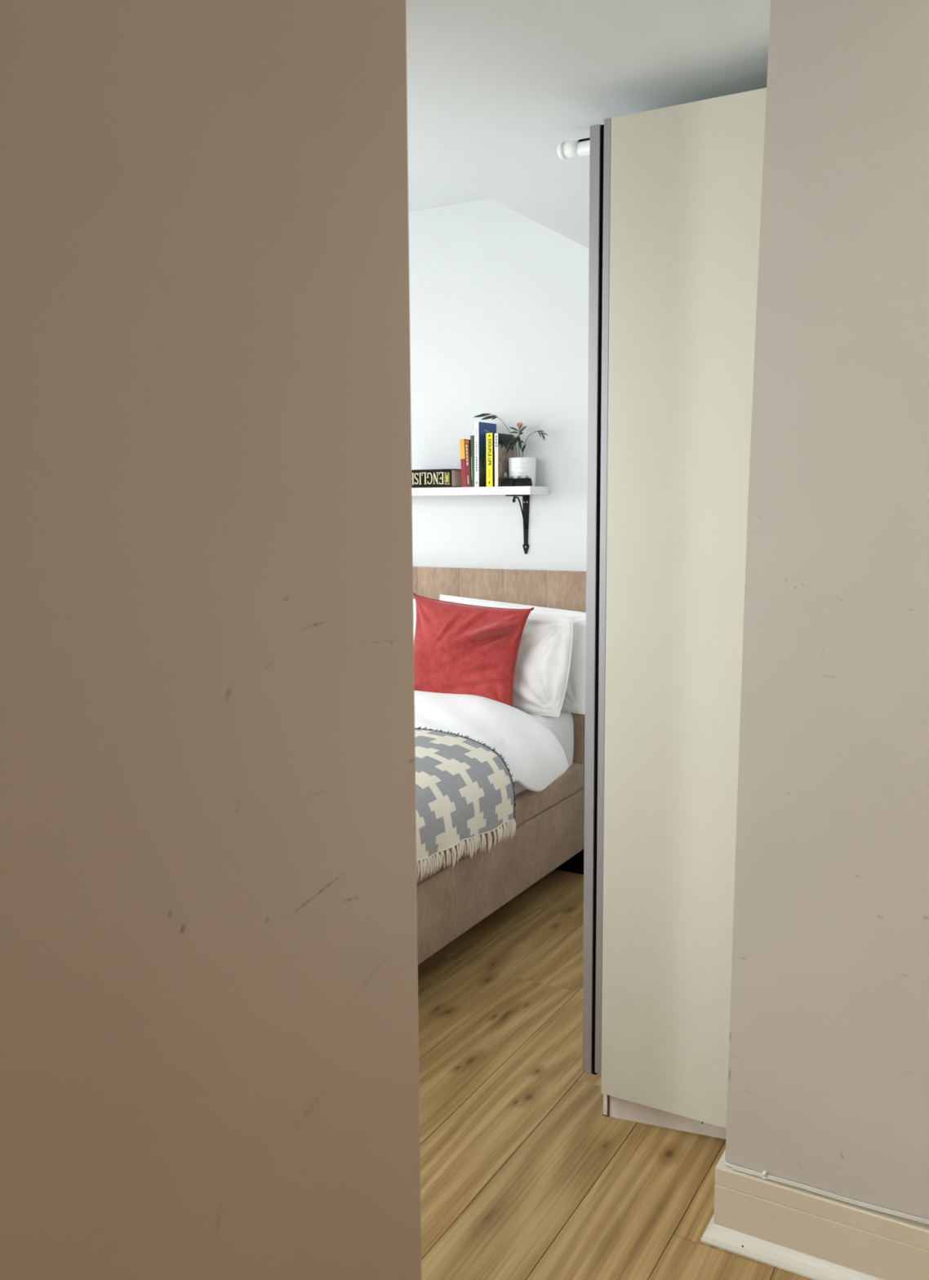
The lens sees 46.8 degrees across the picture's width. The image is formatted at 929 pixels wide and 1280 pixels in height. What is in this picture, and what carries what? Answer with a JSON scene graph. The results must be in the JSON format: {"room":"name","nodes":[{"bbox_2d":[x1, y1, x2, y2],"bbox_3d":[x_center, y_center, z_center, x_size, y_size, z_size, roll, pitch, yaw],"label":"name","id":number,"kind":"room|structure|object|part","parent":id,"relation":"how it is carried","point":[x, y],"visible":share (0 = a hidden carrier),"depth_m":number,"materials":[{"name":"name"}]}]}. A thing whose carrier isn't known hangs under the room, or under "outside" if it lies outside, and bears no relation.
{"room":"bedroom","nodes":[
{"label":"bedroom","id":0,"kind":"room"},
{"bbox_2d":[0,0,421,1279],"bbox_3d":[-1.038,0.360,-0.206,0.120,2.450,3.735,4,8,29],"label":"wall","id":1,"kind":"structure","parent":0,"point":[209,1022],"depth_m":1.02,"materials":[{"name":"paint"}]},
{"bbox_2d":[408,198,588,571],"bbox_3d":[-0.060,-0.461,4.617,4.700,2.850,0.100,4,8,29],"label":"wall","id":2,"kind":"structure","parent":0,"point":[499,297],"depth_m":4.36,"materials":[{"name":"white paint"}]},
{"bbox_2d":[412,486,548,496],"bbox_3d":[-0.263,-0.627,4.556,1.289,0.032,0.170,4,8,29],"label":"wall shelf","id":3,"kind":"object","parent":2,"relation":"attached to","point":[477,491],"visible":0.49,"depth_m":4.29,"materials":[{"name":"white wood"}]},
{"bbox_2d":[411,468,462,488],"bbox_3d":[-0.125,-0.671,4.470,0.260,0.073,0.166,4,8,29],"label":"book","id":4,"kind":"object","parent":3,"relation":"on","point":[450,477],"visible":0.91,"depth_m":4.38,"materials":[{"name":"black paper"}]},
{"bbox_2d":[459,439,470,487],"bbox_3d":[0.025,-0.718,4.366,0.032,0.191,0.125,4,8,29],"label":"book","id":5,"kind":"object","parent":3,"relation":"on","point":[462,447],"visible":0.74,"depth_m":4.31,"materials":[{"name":"red paper"}]},
{"bbox_2d":[464,440,471,487],"bbox_3d":[0.044,-0.714,4.353,0.028,0.187,0.126,4,8,29],"label":"book","id":6,"kind":"object","parent":3,"relation":"on","point":[467,442],"visible":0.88,"depth_m":4.30,"materials":[{"name":"red paper"}]},
{"bbox_2d":[470,435,475,487],"bbox_3d":[0.064,-0.722,4.348,0.016,0.203,0.130,2,8,30],"label":"book","id":7,"kind":"object","parent":3,"relation":"on","point":[472,437],"visible":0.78,"depth_m":4.29,"materials":[{"name":"green paper"}]},
{"bbox_2d":[474,422,496,486],"bbox_3d":[0.085,-0.746,4.332,0.020,0.255,0.150,4,8,29],"label":"book","id":8,"kind":"object","parent":3,"relation":"on","point":[481,428],"visible":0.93,"depth_m":4.28,"materials":[{"name":"paper"}]},
{"bbox_2d":[475,428,477,471],"bbox_3d":[0.048,-0.755,4.265,0.006,0.165,0.001,4,8,29],"label":"print","id":9,"kind":"object","parent":8,"relation":"attached to","point":[476,428],"depth_m":4.26},
{"bbox_2d":[485,432,494,486],"bbox_3d":[0.131,-0.719,4.298,0.029,0.209,0.136,4,8,29],"label":"book","id":10,"kind":"object","parent":3,"relation":"on","point":[490,437],"visible":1,"depth_m":4.24,"materials":[{"name":"yellow paper"}]},
{"bbox_2d":[494,433,513,486],"bbox_3d":[0.158,-0.717,4.286,0.016,0.207,0.136,4,8,29],"label":"book","id":11,"kind":"object","parent":3,"relation":"on","point":[501,460],"visible":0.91,"depth_m":4.25,"materials":[{"name":"white paper"}]},
{"bbox_2d":[502,472,515,486],"bbox_3d":[0.175,-0.633,4.228,0.050,0.054,0.025,4,8,29],"label":"binder clip","id":12,"kind":"object","parent":3,"relation":"on","point":[506,482],"visible":1,"depth_m":4.22,"materials":[{"name":"black metal"}]},
{"bbox_2d":[508,457,536,486],"bbox_3d":[0.230,-0.667,4.264,0.109,0.112,0.109,4,8,29],"label":"plant pot","id":13,"kind":"object","parent":3,"relation":"on","point":[522,465],"visible":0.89,"depth_m":4.22,"materials":[{"name":"white ceramic"}]},
{"bbox_2d":[474,413,548,457],"bbox_3d":[0.184,-0.808,4.266,0.326,0.193,0.051,4,8,29],"label":"potted plant","id":14,"kind":"object","parent":13,"relation":"on","point":[513,441],"visible":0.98,"depth_m":4.25,"materials":[{"name":"green plant"}]},
{"bbox_3d":[0.140,-0.811,4.293,0.165,0.192,0.005,3,8,26],"label":"stem","id":15,"kind":"part","parent":14,"relation":"part of","materials":[{"name":"green plant"}]},
{"bbox_2d":[514,471,532,486],"bbox_3d":[0.230,-0.629,4.195,0.066,0.054,0.025,4,8,29],"label":"binder clip","id":16,"kind":"object","parent":3,"relation":"on","point":[519,482],"visible":1,"depth_m":4.19,"materials":[{"name":"black metal"}]},
{"bbox_2d":[505,494,529,554],"bbox_3d":[0.212,-0.462,4.309,0.029,0.240,0.162,4,8,29],"label":"shelf bracket","id":17,"kind":"object","parent":2,"relation":"attached to","point":[525,509],"visible":1,"depth_m":4.37,"materials":[{"name":"black metal"}]},
{"bbox_3d":[0.209,-0.578,4.292,0.024,0.005,0.156,4,8,29],"label":"arm","id":18,"kind":"part","parent":17,"relation":"part of","materials":[{"name":"black metal"}]},
{"bbox_3d":[0.250,-0.470,4.376,0.029,0.239,0.005,4,8,29],"label":"wall plate","id":19,"kind":"part","parent":17,"relation":"part of","materials":[{"name":"black metal"}]},
{"bbox_2d":[557,137,589,159],"bbox_3d":[0.540,-1.174,2.450,0.709,0.039,0.039,4,8,29],"label":"pole","id":20,"kind":"object","parent":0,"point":[566,150],"visible":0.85,"depth_m":2.59,"materials":[{"name":"white plastic"}]},
{"bbox_2d":[405,0,770,248],"bbox_3d":[-1.149,-1.264,1.279,6.000,0.400,6.750,4,8,29],"label":"ceiling","id":21,"kind":"structure","parent":0,"point":[495,87],"depth_m":2.29,"materials":[{"name":"white paint"}]},
{"bbox_2d":[417,869,812,1279],"bbox_3d":[-1.133,1.344,1.611,6.000,0.060,6.750,4,8,29],"label":"floor","id":22,"kind":"structure","parent":0,"point":[524,1175],"depth_m":2.53,"materials":[{"name":"brown wood"}]},
{"bbox_2d":[413,566,586,964],"bbox_3d":[-0.743,0.415,3.770,1.648,1.233,2.226,4,8,29],"label":"bed","id":23,"kind":"object","parent":22,"relation":"on","point":[548,836],"visible":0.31,"depth_m":3.97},
{"bbox_3d":[-0.283,0.233,4.686,0.205,1.108,0.022,4,8,29],"label":"headboard panel","id":24,"kind":"part","parent":23,"relation":"part of","materials":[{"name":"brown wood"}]},
{"bbox_3d":[-0.345,0.722,2.891,0.058,0.106,1.035,4,8,29],"label":"rail","id":25,"kind":"part","parent":23,"relation":"part of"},
{"bbox_3d":[-0.104,0.244,4.585,0.206,1.108,0.022,4,8,29],"label":"headboard panel","id":26,"kind":"part","parent":23,"relation":"part of","materials":[{"name":"brown fabric"}]},
{"bbox_3d":[0.075,0.256,4.484,0.206,1.108,0.022,4,8,29],"label":"headboard panel","id":27,"kind":"part","parent":23,"relation":"part of","materials":[{"name":"brown fabric"}]},
{"bbox_3d":[-0.073,0.837,3.389,0.055,0.249,2.138,4,8,29],"label":"rail","id":28,"kind":"part","parent":23,"relation":"part of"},
{"bbox_3d":[0.184,0.601,3.812,0.058,0.106,1.099,4,8,29],"label":"rail","id":29,"kind":"part","parent":23,"relation":"part of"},
{"bbox_2d":[475,711,573,795],"bbox_3d":[-0.731,0.469,3.758,1.557,0.277,2.066,4,8,29],"label":"mattress","id":30,"kind":"object","parent":23,"relation":"on","point":[562,726],"visible":0.06,"depth_m":4.11,"materials":[{"name":"white fabric"}]},
{"bbox_2d":[413,599,416,623],"bbox_3d":[-0.511,0.009,4.669,0.757,0.447,0.123,3,8,26],"label":"pillow","id":31,"kind":"object","parent":30,"relation":"on","point":[414,600],"visible":0.02,"depth_m":4.48,"materials":[{"name":"white fabric"}]},
{"bbox_2d":[414,726,516,880],"bbox_3d":[-0.797,0.544,3.080,2.056,0.390,0.908,-1,7,-7],"label":"throw blanket","id":32,"kind":"object","parent":30,"relation":"on","point":[464,790],"visible":0.34,"depth_m":3.37,"materials":[{"name":"grey fabric"}]},
{"bbox_3d":[-0.100,0.634,3.153,0.029,0.065,1.068,4,8,29],"label":"hem cord","id":33,"kind":"part","parent":32,"relation":"part of","materials":[{"name":"beige fabric"}]},
{"bbox_2d":[413,592,533,706],"bbox_3d":[-0.008,0.066,4.114,0.566,0.476,0.142,4,8,31],"label":"cushion","id":34,"kind":"object","parent":30,"relation":"on","point":[460,648],"visible":0.7,"depth_m":4.06,"materials":[{"name":"red fabric"}]},
{"bbox_2d":[414,690,568,791],"bbox_3d":[-0.707,0.419,3.537,1.536,0.294,1.703,4,8,29],"label":"duvet","id":35,"kind":"object","parent":30,"relation":"on","point":[535,758],"visible":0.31,"depth_m":3.82,"materials":[{"name":"white fabric"}]},
{"bbox_2d":[413,613,573,717],"bbox_3d":[0.087,0.068,4.212,0.720,0.403,0.192,4,8,29],"label":"pillow","id":36,"kind":"object","parent":30,"relation":"on","point":[543,664],"visible":0.35,"depth_m":4.04,"materials":[{"name":"white fabric"}]},
{"bbox_2d":[439,594,586,715],"bbox_3d":[0.186,0.050,4.288,0.726,0.435,0.112,4,9,32],"label":"pillow","id":37,"kind":"object","parent":30,"relation":"on","point":[574,701],"visible":0.18,"depth_m":4.13,"materials":[{"name":"white fabric"}]},
{"bbox_3d":[0.249,0.268,4.385,0.193,1.108,0.022,4,8,29],"label":"headboard panel","id":38,"kind":"part","parent":23,"relation":"part of","materials":[{"name":"brown fabric"}]},
{"bbox_3d":[0.408,0.278,4.295,0.174,1.108,0.022,4,8,29],"label":"headboard panel","id":39,"kind":"part","parent":23,"relation":"part of","materials":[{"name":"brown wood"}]},
{"bbox_2d":[582,87,766,1139],"bbox_3d":[0.938,-0.052,2.998,0.675,2.334,1.504,4,8,29],"label":"wardrobe","id":40,"kind":"object","parent":22,"relation":"on","point":[675,191],"visible":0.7,"depth_m":2.40,"materials":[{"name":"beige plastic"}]},
{"bbox_2d":[724,0,928,1225],"bbox_3d":[1.334,0.101,1.713,1.756,2.450,0.200,4,8,29],"label":"wall","id":41,"kind":"structure","parent":0,"point":[828,1083],"depth_m":1.96,"materials":[{"name":"paint"}]},
{"bbox_2d":[700,1149,928,1279],"bbox_3d":[1.317,1.187,1.844,1.789,0.162,0.236,4,8,29],"label":"baseboard","id":42,"kind":"structure","parent":41,"relation":"attached to","point":[798,1231],"depth_m":2.09,"materials":[{"name":"beige paint"}]},
{"bbox_2d":[722,1155,928,1224],"bbox_3d":[1.324,1.100,1.827,1.752,0.016,0.189,4,8,29],"label":"cable","id":43,"kind":"object","parent":41,"relation":"attached to","point":[764,1175],"visible":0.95,"depth_m":2.08,"materials":[{"name":"white plastic"}]}
]}

